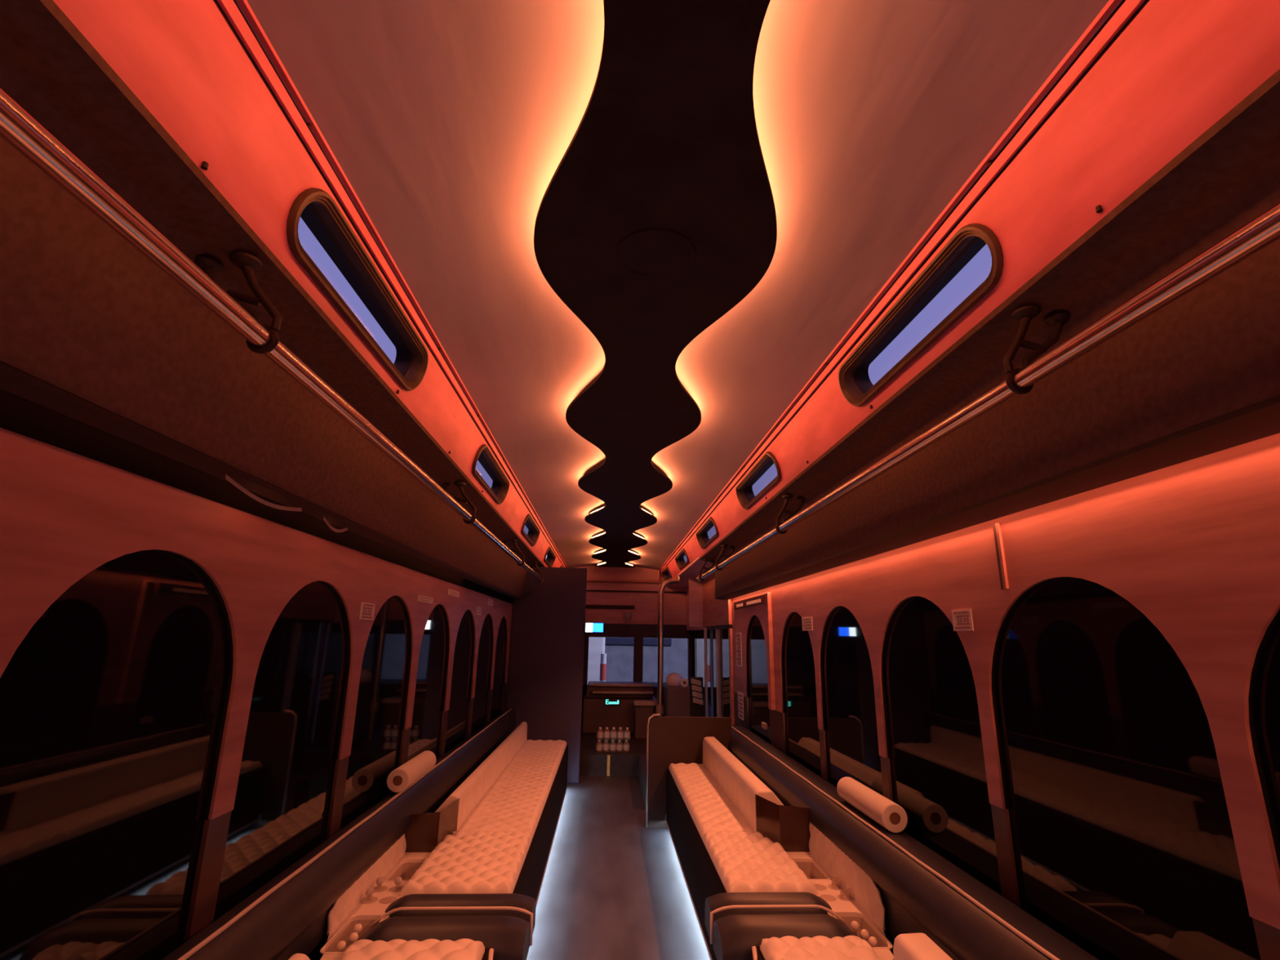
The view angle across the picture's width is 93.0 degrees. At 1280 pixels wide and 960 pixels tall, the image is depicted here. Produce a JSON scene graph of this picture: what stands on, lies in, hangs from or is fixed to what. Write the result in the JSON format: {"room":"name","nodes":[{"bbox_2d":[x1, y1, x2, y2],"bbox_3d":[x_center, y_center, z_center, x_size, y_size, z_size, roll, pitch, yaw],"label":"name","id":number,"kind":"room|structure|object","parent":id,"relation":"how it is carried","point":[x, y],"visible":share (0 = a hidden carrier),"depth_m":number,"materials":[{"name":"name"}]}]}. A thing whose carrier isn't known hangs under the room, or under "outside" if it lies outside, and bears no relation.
{"room":"vehicle interior","nodes":[
{"label":"vehicle interior","id":0,"kind":"room"},
{"bbox_2d":[0,427,513,943],"bbox_3d":[-1.196,1.209,3.552,0.070,2.100,10.400,2,-15,-3],"label":"wall","id":1,"kind":"structure","parent":0,"point":[64,514],"depth_m":1.52,"materials":[{"name":"brown wood"}]},
{"bbox_2d":[0,388,513,604],"bbox_3d":[-1.077,0.257,2.408,0.004,0.070,7.700,2,-15,-3],"label":"trim","id":2,"kind":"structure","parent":1,"relation":"attached to","point":[18,415],"depth_m":1.30,"materials":[{"name":"black"}]},
{"bbox_2d":[0,360,520,599],"bbox_3d":[-1.050,0.230,2.417,0.098,0.047,7.700,2,-15,-3],"label":"trim","id":3,"kind":"structure","parent":1,"relation":"attached to","point":[14,380],"depth_m":1.22,"materials":[{"name":"black wood"}]},
{"bbox_2d":[225,474,302,511],"bbox_3d":[-0.963,0.048,1.568,0.004,0.034,0.360,2,-15,-3],"label":"tape","id":4,"kind":"object","parent":1,"relation":"attached to","point":[229,479],"visible":1,"depth_m":1.54,"materials":[{"name":"grey plastic"}]},
{"bbox_2d":[323,515,347,532],"bbox_3d":[-0.984,0.150,1.965,0.004,0.034,0.180,2,-15,-3],"label":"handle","id":5,"kind":"object","parent":1,"relation":"attached to","point":[332,528],"visible":1,"depth_m":1.96,"materials":[{"name":"grey plastic"}]},
{"bbox_2d":[359,602,375,620],"bbox_3d":[-1.085,0.524,2.421,0.003,0.065,0.140,2,-15,-3],"label":"paper notice","id":6,"kind":"object","parent":1,"relation":"attached to","point":[367,610],"visible":1,"depth_m":2.41,"materials":[{"name":"white paper"}]},
{"bbox_2d":[361,604,373,618],"bbox_3d":[-1.084,0.524,2.421,0.001,0.053,0.112,2,-15,-3],"label":"print","id":7,"kind":"object","parent":6,"relation":"attached to","point":[367,610],"depth_m":2.42},
{"bbox_2d":[417,595,433,604],"bbox_3d":[-1.125,0.628,3.194,0.003,0.032,0.270,2,-15,-3],"label":"paper notice","id":8,"kind":"object","parent":1,"relation":"attached to","point":[420,598],"visible":1,"depth_m":3.19,"materials":[{"name":"white paper"}]},
{"bbox_2d":[448,588,459,597],"bbox_3d":[-1.155,0.704,3.772,0.003,0.034,0.270,2,-15,-3],"label":"paper notice","id":9,"kind":"object","parent":1,"relation":"attached to","point":[452,593],"visible":1,"depth_m":3.76,"materials":[{"name":"white paper"}]},
{"bbox_2d":[0,0,546,596],"bbox_3d":[-0.984,0.389,3.775,0.222,0.382,10.400,2,-15,-3],"label":"luggage rack","id":10,"kind":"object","parent":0,"point":[84,313],"depth_m":1.11,"materials":[{"name":"wood"}]},
{"bbox_2d":[0,87,544,583],"bbox_3d":[-0.842,0.015,2.501,0.186,0.200,7.334,2,-15,-3],"label":"handrail","id":11,"kind":"object","parent":10,"relation":"attached to","point":[19,128],"visible":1,"depth_m":0.97,"materials":[{"name":"grey metal"}]},
{"bbox_2d":[53,0,563,567],"bbox_3d":[-0.841,0.118,3.853,0.087,0.234,10.400,2,-15,-3],"label":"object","id":12,"kind":"structure","parent":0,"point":[182,60],"depth_m":1.02,"materials":[{"name":"red plastic"}]},
{"bbox_2d":[543,546,555,567],"bbox_3d":[-1.028,0.842,6.686,0.143,0.175,0.850,2,-15,-3],"label":"window","id":13,"kind":"structure","parent":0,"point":[549,560],"depth_m":6.90,"materials":[{"name":"brown glass"}]},
{"bbox_2d":[526,776,710,959],"bbox_3d":[-0.135,2.310,3.430,2.600,0.060,10.800,2,-15,-3],"label":"floor","id":14,"kind":"structure","parent":0,"point":[614,886],"depth_m":3.38,"materials":[{"name":"grey plastic"}]},
{"bbox_2d":[307,834,431,959],"bbox_3d":[-0.976,1.695,2.255,0.237,0.517,1.151,2,-15,-3],"label":"console","id":15,"kind":"object","parent":14,"relation":"on","point":[353,907],"depth_m":2.14,"materials":[{"name":"beige plastic"}]},
{"bbox_2d":[321,920,378,956],"bbox_3d":[-0.913,1.482,1.931,0.106,0.068,0.252,2,-15,-3],"label":"tray","id":16,"kind":"object","parent":15,"relation":"on","point":[343,932],"depth_m":1.98,"materials":[{"name":"plastic"}]},
{"bbox_2d":[365,887,373,896],"bbox_3d":[-0.973,1.522,2.176,0.048,0.109,0.047,2,-15,-3],"label":"clear bottle","id":17,"kind":"object","parent":15,"relation":"in","point":[370,891],"visible":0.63,"depth_m":2.18,"materials":[{"name":"beige plastic"}]},
{"bbox_2d":[376,876,383,884],"bbox_3d":[-0.978,1.547,2.272,0.048,0.109,0.047,2,-15,-3],"label":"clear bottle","id":18,"kind":"object","parent":15,"relation":"in","point":[380,881],"visible":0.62,"depth_m":2.27,"materials":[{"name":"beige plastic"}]},
{"bbox_2d":[394,876,402,884],"bbox_3d":[-0.910,1.549,2.276,0.048,0.109,0.047,2,-15,-3],"label":"clear bottle","id":19,"kind":"object","parent":15,"relation":"in","point":[397,881],"visible":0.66,"depth_m":2.28,"materials":[{"name":"beige plastic"}]},
{"bbox_2d":[387,862,422,880],"bbox_3d":[-0.943,1.618,2.458,0.106,0.068,0.242,2,-15,-3],"label":"tray","id":20,"kind":"object","parent":15,"relation":"on","point":[406,871],"depth_m":2.55,"materials":[{"name":"plastic"}]},
{"bbox_2d":[288,721,568,959],"bbox_3d":[-0.678,1.574,1.935,0.653,0.601,7.202,2,-15,-3],"label":"bench","id":21,"kind":"object","parent":14,"relation":"on","point":[475,896],"visible":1,"depth_m":2.53,"materials":[{"name":"beige leather"}]},
{"bbox_2d":[338,938,484,959],"bbox_3d":[-0.624,1.172,0.897,0.405,0.060,1.985,2,-15,-3],"label":"cushion","id":22,"kind":"object","parent":21,"relation":"on","point":[397,948],"depth_m":1.78,"materials":[{"name":"white leather"}]},
{"bbox_2d":[398,831,532,897],"bbox_3d":[-0.696,1.599,2.551,0.405,0.060,0.675,2,-15,-3],"label":"cushion","id":23,"kind":"object","parent":21,"relation":"on","point":[459,862],"depth_m":2.46,"materials":[{"name":"white leather"}]},
{"bbox_2d":[456,739,566,838],"bbox_3d":[-0.768,2.010,4.140,0.375,0.058,2.610,2,-15,-3],"label":"cushion","id":24,"kind":"object","parent":21,"relation":"on","point":[518,797],"depth_m":3.58,"materials":[{"name":"white leather"}]},
{"bbox_2d":[506,566,586,783],"bbox_3d":[-0.927,1.882,6.000,0.730,2.030,0.040,2,-15,-3],"label":"wall","id":25,"kind":"structure","parent":14,"relation":"on","point":[544,691],"depth_m":6.01,"materials":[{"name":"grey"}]},
{"bbox_2d":[582,622,604,632],"bbox_3d":[-0.469,1.480,6.094,0.215,0.102,0.057,2,-15,-3],"label":"monitor","id":26,"kind":"object","parent":25,"relation":"attached to","point":[590,627],"visible":1,"depth_m":6.07,"materials":[{"name":"multicoloured plastic"}]},
{"bbox_2d":[579,733,646,807],"bbox_3d":[0.036,3.016,6.671,1.410,0.200,3.600,2,-15,-3],"label":"platform","id":27,"kind":"object","parent":14,"relation":"on","point":[633,762],"visible":0.29,"depth_m":6.11,"materials":[{"name":"plastic"}]},
{"bbox_2d":[606,755,609,776],"bbox_3d":[-0.316,2.860,6.087,0.028,0.192,0.008,2,-15,-3],"label":"strip","id":28,"kind":"object","parent":27,"relation":"attached to","point":[608,756],"visible":1,"depth_m":6.08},
{"bbox_2d":[582,680,657,733],"bbox_3d":[-0.270,2.944,7.960,0.920,0.575,0.990,2,-15,-3],"label":"dashboard","id":29,"kind":"object","parent":27,"relation":"on","point":[596,715],"visible":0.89,"depth_m":7.49,"materials":[{"name":"grey plastic"}]},
{"bbox_2d":[604,698,620,706],"bbox_3d":[-0.341,2.738,7.487,0.200,0.085,0.019,2,-15,-3],"label":"clock display","id":30,"kind":"object","parent":29,"relation":"attached to","point":[607,702],"visible":1,"depth_m":7.48,"materials":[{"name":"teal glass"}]},
{"bbox_2d":[633,706,654,738],"bbox_3d":[0.049,2.887,7.299,0.230,0.365,0.350,2,-15,-3],"label":"pedestal","id":31,"kind":"object","parent":27,"relation":"on","point":[642,713],"visible":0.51,"depth_m":7.14,"materials":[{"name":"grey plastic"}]},
{"bbox_2d":[633,700,657,706],"bbox_3d":[0.065,2.646,7.207,0.280,0.055,0.150,2,-15,-3],"label":"shelf ledge","id":32,"kind":"object","parent":31,"relation":"on","point":[637,703],"visible":0.84,"depth_m":7.14,"materials":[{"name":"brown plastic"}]},
{"bbox_2d":[655,575,682,716],"bbox_3d":[0.345,2.070,7.159,0.311,1.885,0.104,2,-15,-3],"label":"pole","id":33,"kind":"object","parent":27,"relation":"on","point":[660,708],"visible":0.92,"depth_m":7.16,"materials":[{"name":"silver metal"}]},
{"bbox_2d":[663,672,690,716],"bbox_3d":[0.432,2.590,6.906,0.280,0.755,0.500,2,-15,-3],"label":"base cabinet","id":34,"kind":"object","parent":27,"relation":"on","point":[677,699],"depth_m":6.70,"materials":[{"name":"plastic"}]},
{"bbox_2d":[680,678,688,686],"bbox_3d":[0.499,2.279,6.835,0.094,0.093,0.040,2,-15,-3],"label":"tape roll","id":35,"kind":"object","parent":34,"relation":"on","point":[684,682],"visible":1,"depth_m":6.82,"materials":[{"name":"white paper"}]},
{"bbox_2d":[689,676,703,716],"bbox_3d":[0.623,2.529,6.607,0.141,0.730,0.109,2,-15,-3],"label":"slatted vent","id":36,"kind":"object","parent":27,"relation":"on","point":[695,682],"visible":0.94,"depth_m":6.63,"materials":[{"name":"metal"}]},
{"bbox_2d":[645,713,731,827],"bbox_3d":[0.371,2.178,4.581,0.648,0.786,0.045,2,-15,-3],"label":"end panel","id":37,"kind":"object","parent":14,"relation":"on","point":[669,740],"visible":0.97,"depth_m":4.60,"materials":[{"name":"black wood"}]},
{"bbox_2d":[666,736,952,959],"bbox_3d":[0.555,1.469,1.519,0.585,0.634,6.212,2,-15,-3],"label":"bench","id":38,"kind":"object","parent":14,"relation":"on","point":[731,835],"visible":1,"depth_m":2.54,"materials":[{"name":"beige leather"}]},
{"bbox_2d":[668,762,753,839],"bbox_3d":[0.392,1.918,3.716,0.273,0.058,1.620,2,-15,-3],"label":"cushion","id":39,"kind":"object","parent":38,"relation":"on","point":[706,803],"depth_m":3.47,"materials":[{"name":"white leather"}]},
{"bbox_2d":[702,831,818,894],"bbox_3d":[0.486,1.632,2.608,0.338,0.060,0.675,2,-15,-3],"label":"cushion","id":40,"kind":"object","parent":38,"relation":"on","point":[738,861],"depth_m":2.52,"materials":[{"name":"white leather"}]},
{"bbox_2d":[760,935,880,959],"bbox_3d":[0.597,1.206,0.955,0.338,0.060,1.985,2,-15,-3],"label":"cushion","id":41,"kind":"object","parent":38,"relation":"on","point":[819,947],"depth_m":1.83,"materials":[{"name":"white leather"}]},
{"bbox_2d":[786,822,894,959],"bbox_3d":[0.783,1.725,2.344,0.365,0.557,1.150,2,-15,-3],"label":"console","id":42,"kind":"object","parent":14,"relation":"on","point":[851,893],"depth_m":2.25,"materials":[{"name":"beige plastic"}]},
{"bbox_2d":[791,857,831,879],"bbox_3d":[0.704,1.662,2.537,0.116,0.074,0.252,2,-15,-3],"label":"tray","id":43,"kind":"object","parent":42,"relation":"on","point":[815,868],"depth_m":2.63,"materials":[{"name":"beige plastic"}]},
{"bbox_2d":[831,911,893,951],"bbox_3d":[0.734,1.526,2.010,0.116,0.074,0.262,2,-15,-3],"label":"tray","id":44,"kind":"object","parent":42,"relation":"on","point":[866,920],"depth_m":2.09,"materials":[{"name":"beige plastic"}]},
{"bbox_2d":[573,565,670,577],"bbox_3d":[-0.084,1.372,8.970,2.020,0.270,0.080,2,-15,-3],"label":"wall","id":45,"kind":"structure","parent":0,"point":[592,571],"depth_m":8.92,"materials":[{"name":"brown paint"}]},
{"bbox_2d":[286,187,428,391],"bbox_3d":[-0.748,-0.462,1.624,0.143,0.175,0.850,2,-15,-3],"label":"window","id":46,"kind":"structure","parent":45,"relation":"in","point":[316,207],"depth_m":1.53,"materials":[{"name":"brown glass"}]},
{"bbox_2d":[200,0,567,567],"bbox_3d":[-0.791,0.019,3.881,0.028,0.041,10.400,2,-15,-3],"label":"trim","id":47,"kind":"structure","parent":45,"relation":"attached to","point":[229,7],"depth_m":1.31,"materials":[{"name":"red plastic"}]},
{"bbox_2d":[471,444,509,504],"bbox_3d":[-0.841,-0.027,3.311,0.143,0.175,0.850,2,-15,-3],"label":"window","id":48,"kind":"structure","parent":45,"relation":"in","point":[499,490],"depth_m":3.35,"materials":[{"name":"black glass"}]},
{"bbox_2d":[520,513,540,546],"bbox_3d":[-0.934,0.407,4.998,0.143,0.175,0.850,2,-15,-3],"label":"window","id":49,"kind":"structure","parent":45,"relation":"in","point":[533,534],"depth_m":5.14,"materials":[{"name":"brown glass"}]},
{"bbox_2d":[586,579,662,582],"bbox_3d":[-0.320,1.471,8.828,1.300,0.030,0.120,2,-15,-3],"label":"trim","id":50,"kind":"structure","parent":45,"relation":"attached to","point":[588,580],"depth_m":8.78,"materials":[{"name":"brown wood"}]},
{"bbox_2d":[586,569,685,591],"bbox_3d":[-0.246,1.465,8.859,2.350,0.310,0.090,2,-15,-3],"label":"trim","id":51,"kind":"structure","parent":45,"relation":"attached to","point":[589,585],"depth_m":8.84,"materials":[{"name":"brown plastic"}]},
{"bbox_2d":[585,590,686,609],"bbox_3d":[-0.251,1.738,8.809,2.350,0.265,0.050,2,-15,-3],"label":"trim","id":52,"kind":"structure","parent":45,"relation":"attached to","point":[587,606],"depth_m":8.78,"materials":[{"name":"black"}]},
{"bbox_2d":[696,516,718,548],"bbox_3d":[0.589,0.433,5.024,0.150,0.178,0.850,2,-15,-3],"label":"window","id":53,"kind":"structure","parent":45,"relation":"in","point":[703,539],"depth_m":5.15,"materials":[{"name":"brown glass"}]},
{"bbox_2d":[735,451,781,509],"bbox_3d":[0.680,0.005,3.366,0.150,0.178,0.850,2,-15,-3],"label":"window","id":54,"kind":"structure","parent":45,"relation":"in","point":[746,497],"depth_m":3.40,"materials":[{"name":"brown glass"}]},
{"bbox_2d":[658,0,1149,573],"bbox_3d":[0.566,0.057,3.946,0.030,0.041,10.400,2,-15,-3],"label":"trim","id":55,"kind":"structure","parent":45,"relation":"attached to","point":[1129,7],"depth_m":1.28,"materials":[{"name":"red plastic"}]},
{"bbox_2d":[838,223,1003,406],"bbox_3d":[0.772,-0.422,1.708,0.150,0.178,0.850,2,-15,-3],"label":"window","id":56,"kind":"structure","parent":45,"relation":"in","point":[856,387],"depth_m":1.61,"materials":[{"name":"brown glass"}]},
{"bbox_2d":[661,0,1279,581],"bbox_3d":[0.621,0.159,3.923,0.104,0.234,10.400,2,-15,-3],"label":"ceiling panel","id":57,"kind":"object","parent":45,"relation":"attached to","point":[1179,67],"depth_m":1.03,"materials":[{"name":"red wood"}]},
{"bbox_2d":[662,566,671,580],"bbox_3d":[0.406,1.287,8.341,0.150,0.178,0.850,2,-15,-3],"label":"window","id":58,"kind":"structure","parent":57,"relation":"attached to","point":[665,573],"depth_m":8.69,"materials":[{"name":"brown glass"}]},
{"bbox_2d":[675,548,688,569],"bbox_3d":[0.497,0.860,6.683,0.150,0.178,0.850,2,-15,-3],"label":"window","id":59,"kind":"structure","parent":57,"relation":"attached to","point":[679,558],"depth_m":6.90,"materials":[{"name":"brown glass"}]},
{"bbox_2d":[235,0,1122,570],"bbox_3d":[-0.111,-0.049,3.936,1.368,0.159,10.400,2,-15,-3],"label":"ceiling","id":60,"kind":"structure","parent":0,"point":[451,123],"depth_m":1.29,"materials":[{"name":"paint"}]},
{"bbox_2d":[533,0,777,567],"bbox_3d":[-0.086,-0.035,3.794,0.612,0.074,9.930,2,-15,-3],"label":"ceiling light panel","id":61,"kind":"object","parent":60,"relation":"attached to","point":[656,219],"visible":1,"depth_m":1.43,"materials":[{"name":"fabric"}]},
{"bbox_2d":[614,227,697,278],"bbox_3d":[0.041,-0.576,1.557,0.210,0.006,0.210,2,-15,-3],"label":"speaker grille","id":62,"kind":"object","parent":61,"relation":"attached to","point":[639,252],"depth_m":1.55,"materials":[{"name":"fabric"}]},
{"bbox_2d":[688,574,702,626],"bbox_3d":[0.670,1.403,7.137,0.190,0.625,0.030,2,-15,-3],"label":"wall","id":63,"kind":"structure","parent":0,"point":[695,588],"depth_m":7.11,"materials":[{"name":"brown wood"}]},
{"bbox_2d":[666,68,1279,631],"bbox_3d":[0.924,0.397,3.878,0.550,1.000,10.400,2,-15,-3],"label":"luggage rack","id":64,"kind":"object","parent":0,"point":[1212,352],"depth_m":1.22,"materials":[{"name":"wood"}]},
{"bbox_2d":[696,202,1279,582],"bbox_3d":[0.790,0.001,2.352,0.166,0.198,6.864,2,-15,-3],"label":"handrail","id":65,"kind":"object","parent":64,"relation":"attached to","point":[1264,230],"visible":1,"depth_m":1.20,"materials":[{"name":"grey metal"}]},
{"bbox_2d":[702,432,1279,959],"bbox_3d":[1.047,1.175,3.685,0.280,1.900,10.400,2,-15,-3],"label":"wall","id":66,"kind":"structure","parent":0,"point":[1193,545],"depth_m":1.32,"materials":[{"name":"brown wood"}]},
{"bbox_2d":[623,611,631,620],"bbox_3d":[-0.176,1.945,8.693,0.120,0.120,0.120,2,-15,-3],"label":"dome camera","id":67,"kind":"object","parent":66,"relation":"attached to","point":[627,615],"visible":1,"depth_m":8.65,"materials":[{"name":"grey plastic"}]},
{"bbox_2d":[585,591,686,624],"bbox_3d":[-0.255,1.847,8.817,2.350,0.470,0.060,2,-15,-3],"label":"trim","id":68,"kind":"structure","parent":66,"relation":"attached to","point":[645,611],"depth_m":8.80,"materials":[{"name":"plastic"}]},
{"bbox_2d":[581,623,692,722],"bbox_3d":[-0.267,2.712,8.568,2.350,1.330,0.090,2,-15,-3],"label":"trim","id":69,"kind":"structure","parent":66,"relation":"attached to","point":[637,631],"depth_m":8.66,"materials":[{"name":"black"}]},
{"bbox_2d":[692,630,711,705],"bbox_3d":[0.787,2.374,7.839,0.006,0.850,1.660,2,-15,-3],"label":"window","id":70,"kind":"structure","parent":66,"relation":"in","point":[698,655],"depth_m":7.84,"materials":[{"name":"clear glass"}]},
{"bbox_2d":[703,624,734,724],"bbox_3d":[0.802,2.222,6.101,0.140,1.475,1.580,2,-15,-3],"label":"door","id":71,"kind":"structure","parent":66,"relation":"in","point":[721,636],"depth_m":6.11,"materials":[{"name":"black metal"}]},
{"bbox_2d":[736,632,742,666],"bbox_3d":[0.852,1.460,5.235,0.003,0.280,0.200,2,-15,-3],"label":"paper notice","id":72,"kind":"object","parent":66,"relation":"attached to","point":[739,651],"visible":1,"depth_m":5.22,"materials":[{"name":"white paper"}]},
{"bbox_2d":[737,691,743,719],"bbox_3d":[0.847,1.895,5.101,0.003,0.210,0.200,2,-15,-3],"label":"paper notice","id":73,"kind":"object","parent":66,"relation":"attached to","point":[740,695],"visible":1,"depth_m":5.09,"materials":[{"name":"white paper"}]},
{"bbox_2d":[738,693,742,718],"bbox_3d":[0.845,1.895,5.101,0.001,0.180,0.160,2,-15,-3],"label":"print","id":74,"kind":"object","parent":73,"relation":"attached to","point":[740,695],"depth_m":5.09},
{"bbox_2d":[733,594,764,609],"bbox_3d":[0.877,0.999,4.941,0.007,0.065,1.120,2,-15,-3],"label":"wall sign","id":75,"kind":"object","parent":66,"relation":"attached to","point":[757,600],"visible":0.9,"depth_m":4.84,"materials":[{"name":"white paper"}]},
{"bbox_2d":[764,592,775,710],"bbox_3d":[0.897,1.173,4.194,0.030,0.775,0.080,2,-15,-3],"label":"trim","id":76,"kind":"structure","parent":66,"relation":"attached to","point":[768,607],"depth_m":4.17,"materials":[{"name":"brown metal"}]},
{"bbox_2d":[801,616,813,631],"bbox_3d":[0.955,0.822,3.471,0.003,0.075,0.180,2,-15,-3],"label":"paper notice","id":77,"kind":"object","parent":66,"relation":"attached to","point":[806,622],"visible":1,"depth_m":3.47,"materials":[{"name":"white paper"}]},
{"bbox_2d":[802,618,811,629],"bbox_3d":[0.954,0.822,3.471,0.001,0.056,0.144,2,-15,-3],"label":"print","id":78,"kind":"object","parent":77,"relation":"attached to","point":[806,623],"depth_m":3.47},
{"bbox_2d":[951,608,973,631],"bbox_3d":[1.038,0.452,1.958,0.003,0.067,0.110,2,-15,-3],"label":"paper notice","id":79,"kind":"object","parent":66,"relation":"attached to","point":[962,620],"visible":1,"depth_m":1.95,"materials":[{"name":"white paper"}]},
{"bbox_2d":[953,610,970,629],"bbox_3d":[1.037,0.452,1.958,0.001,0.055,0.088,2,-15,-3],"label":"print","id":80,"kind":"object","parent":79,"relation":"attached to","point":[962,619],"depth_m":1.96},
{"bbox_2d":[714,395,1279,599],"bbox_3d":[0.967,0.210,2.202,0.177,0.045,7.060,2,-15,-3],"label":"trim","id":81,"kind":"structure","parent":66,"relation":"attached to","point":[1260,420],"depth_m":1.31,"materials":[{"name":"black"}]},
{"bbox_2d":[992,523,1008,589],"bbox_3d":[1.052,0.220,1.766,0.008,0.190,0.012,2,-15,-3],"label":"trim","id":82,"kind":"structure","parent":66,"relation":"attached to","point":[1005,580],"depth_m":1.76,"materials":[{"name":"white plastic"}]},
{"bbox_3d":[1.040,1.599,1.848,0.046,0.560,7.060,2,-15,-3],"label":"wall","id":83,"kind":"structure","parent":0,"visible":0},
{"bbox_2d":[747,615,770,743],"bbox_3d":[0.905,1.519,4.622,0.006,1.000,0.750,2,-15,-3],"label":"window","id":84,"kind":"structure","parent":83,"relation":"in","point":[758,708],"depth_m":4.64,"materials":[{"name":"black glass"}]},
{"bbox_2d":[782,612,821,777],"bbox_3d":[0.960,1.269,3.624,0.006,0.985,0.738,2,-15,-3],"label":"window","id":85,"kind":"structure","parent":83,"relation":"in","point":[802,731],"depth_m":3.63,"materials":[{"name":"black glass"}]},
{"bbox_2d":[822,605,883,795],"bbox_3d":[1.000,1.082,2.896,0.006,0.985,0.738,2,-15,-3],"label":"window","id":86,"kind":"structure","parent":83,"relation":"in","point":[852,751],"depth_m":2.90,"materials":[{"name":"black glass"}]},
{"bbox_2d":[884,595,1001,895],"bbox_3d":[1.040,0.895,2.169,0.006,0.985,0.738,2,-15,-3],"label":"window","id":87,"kind":"structure","parent":83,"relation":"in","point":[938,771],"depth_m":2.12,"materials":[{"name":"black glass"}]},
{"bbox_2d":[728,577,1260,959],"bbox_3d":[0.945,0.896,1.879,0.223,1.135,6.580,2,-15,-3],"label":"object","id":88,"kind":"structure","parent":83,"relation":"in","point":[1124,847],"depth_m":1.46,"materials":[{"name":"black glass"}]},
{"bbox_2d":[836,776,907,832],"bbox_3d":[0.933,1.312,2.475,0.098,0.098,0.460,2,-15,-3],"label":"paper towel roll","id":89,"kind":"object","parent":88,"relation":"on","point":[891,815],"visible":1,"depth_m":2.36,"materials":[{"name":"white paper"}]},
{"bbox_2d":[1253,618,1279,843],"bbox_3d":[1.120,0.520,0.715,0.006,0.985,0.738,2,-15,-3],"label":"window","id":90,"kind":"structure","parent":83,"relation":"in","point":[1267,690],"depth_m":1.06,"materials":[{"name":"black glass"}]},
{"label":"outside","id":91,"kind":"structure","parent":0,"visible":0},
{"bbox_2d":[648,682,666,686],"bbox_3d":[-1.005,6.994,18.825,120.000,0.050,120.000,2,-15,-3],"label":"ground","id":92,"kind":"structure","parent":91,"point":[655,684],"depth_m":27.72,"materials":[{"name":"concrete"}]},
{"bbox_2d":[546,555,605,684],"bbox_3d":[-3.082,4.675,18.274,4.070,4.100,6.000,2,-15,-3],"label":"trailer","id":93,"kind":"object","parent":92,"relation":"on","point":[596,644],"visible":0.08,"depth_m":15.34,"materials":[{"name":"metal"}]},
{"bbox_2d":[600,653,606,681],"bbox_3d":[-0.889,4.971,14.389,0.152,1.651,0.148,2,-15,-3],"label":"striped post","id":94,"kind":"object","parent":92,"relation":"on","point":[603,656],"visible":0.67,"depth_m":14.46,"materials":[{"name":"red paint"}]},
{"bbox_2d":[604,637,687,682],"bbox_3d":[3.237,8.232,34.046,34.000,5.300,10.400,2,-15,-3],"label":"windshield","id":95,"kind":"object","parent":92,"relation":"on","point":[619,651],"visible":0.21,"depth_m":28.83,"materials":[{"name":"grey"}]},
{"bbox_3d":[-1.128,1.619,2.054,0.046,0.560,7.700,2,-15,-3],"label":"wall","id":96,"kind":"structure","parent":0,"visible":0},
{"bbox_2d":[0,549,515,959],"bbox_3d":[-1.049,0.963,2.264,0.138,1.137,7.570,2,-15,-3],"label":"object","id":97,"kind":"structure","parent":96,"relation":"in","point":[112,702],"depth_m":1.26,"materials":[{"name":"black glass"}]},
{"bbox_2d":[386,750,435,792],"bbox_3d":[-1.078,1.379,2.889,0.096,0.096,0.450,2,-15,-3],"label":"bolster pillow","id":98,"kind":"object","parent":97,"relation":"on","point":[398,780],"visible":1,"depth_m":2.75,"materials":[{"name":"white fabric"}]},
{"bbox_2d":[213,581,347,921],"bbox_3d":[-1.094,0.798,1.930,0.006,0.987,0.705,2,-15,-3],"label":"window","id":99,"kind":"structure","parent":96,"relation":"in","point":[280,813],"depth_m":1.89,"materials":[{"name":"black glass"}]},
{"bbox_2d":[340,595,409,829],"bbox_3d":[-1.134,0.984,2.652,0.006,0.987,0.705,2,-15,-3],"label":"window","id":100,"kind":"structure","parent":96,"relation":"in","point":[380,709],"depth_m":2.63,"materials":[{"name":"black glass"}]},
{"bbox_2d":[407,604,447,761],"bbox_3d":[-1.174,1.170,3.373,0.006,0.987,0.705,2,-15,-3],"label":"window","id":101,"kind":"structure","parent":96,"relation":"in","point":[425,729],"depth_m":3.40,"materials":[{"name":"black glass"}]},
{"bbox_2d":[444,609,473,753],"bbox_3d":[-1.214,1.356,4.095,0.006,0.987,0.705,2,-15,-3],"label":"window","id":102,"kind":"structure","parent":96,"relation":"in","point":[458,711],"depth_m":4.11,"materials":[{"name":"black glass"}]},
{"bbox_2d":[471,613,492,734],"bbox_3d":[-1.254,1.542,4.816,0.006,0.987,0.705,2,-15,-3],"label":"window","id":103,"kind":"structure","parent":96,"relation":"in","point":[484,656],"depth_m":4.85,"materials":[{"name":"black glass"}]},
{"bbox_2d":[489,617,506,720],"bbox_3d":[-1.293,1.728,5.537,0.006,0.987,0.705,2,-15,-3],"label":"window","id":104,"kind":"structure","parent":96,"relation":"in","point":[498,682],"depth_m":5.58,"materials":[{"name":"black glass"}]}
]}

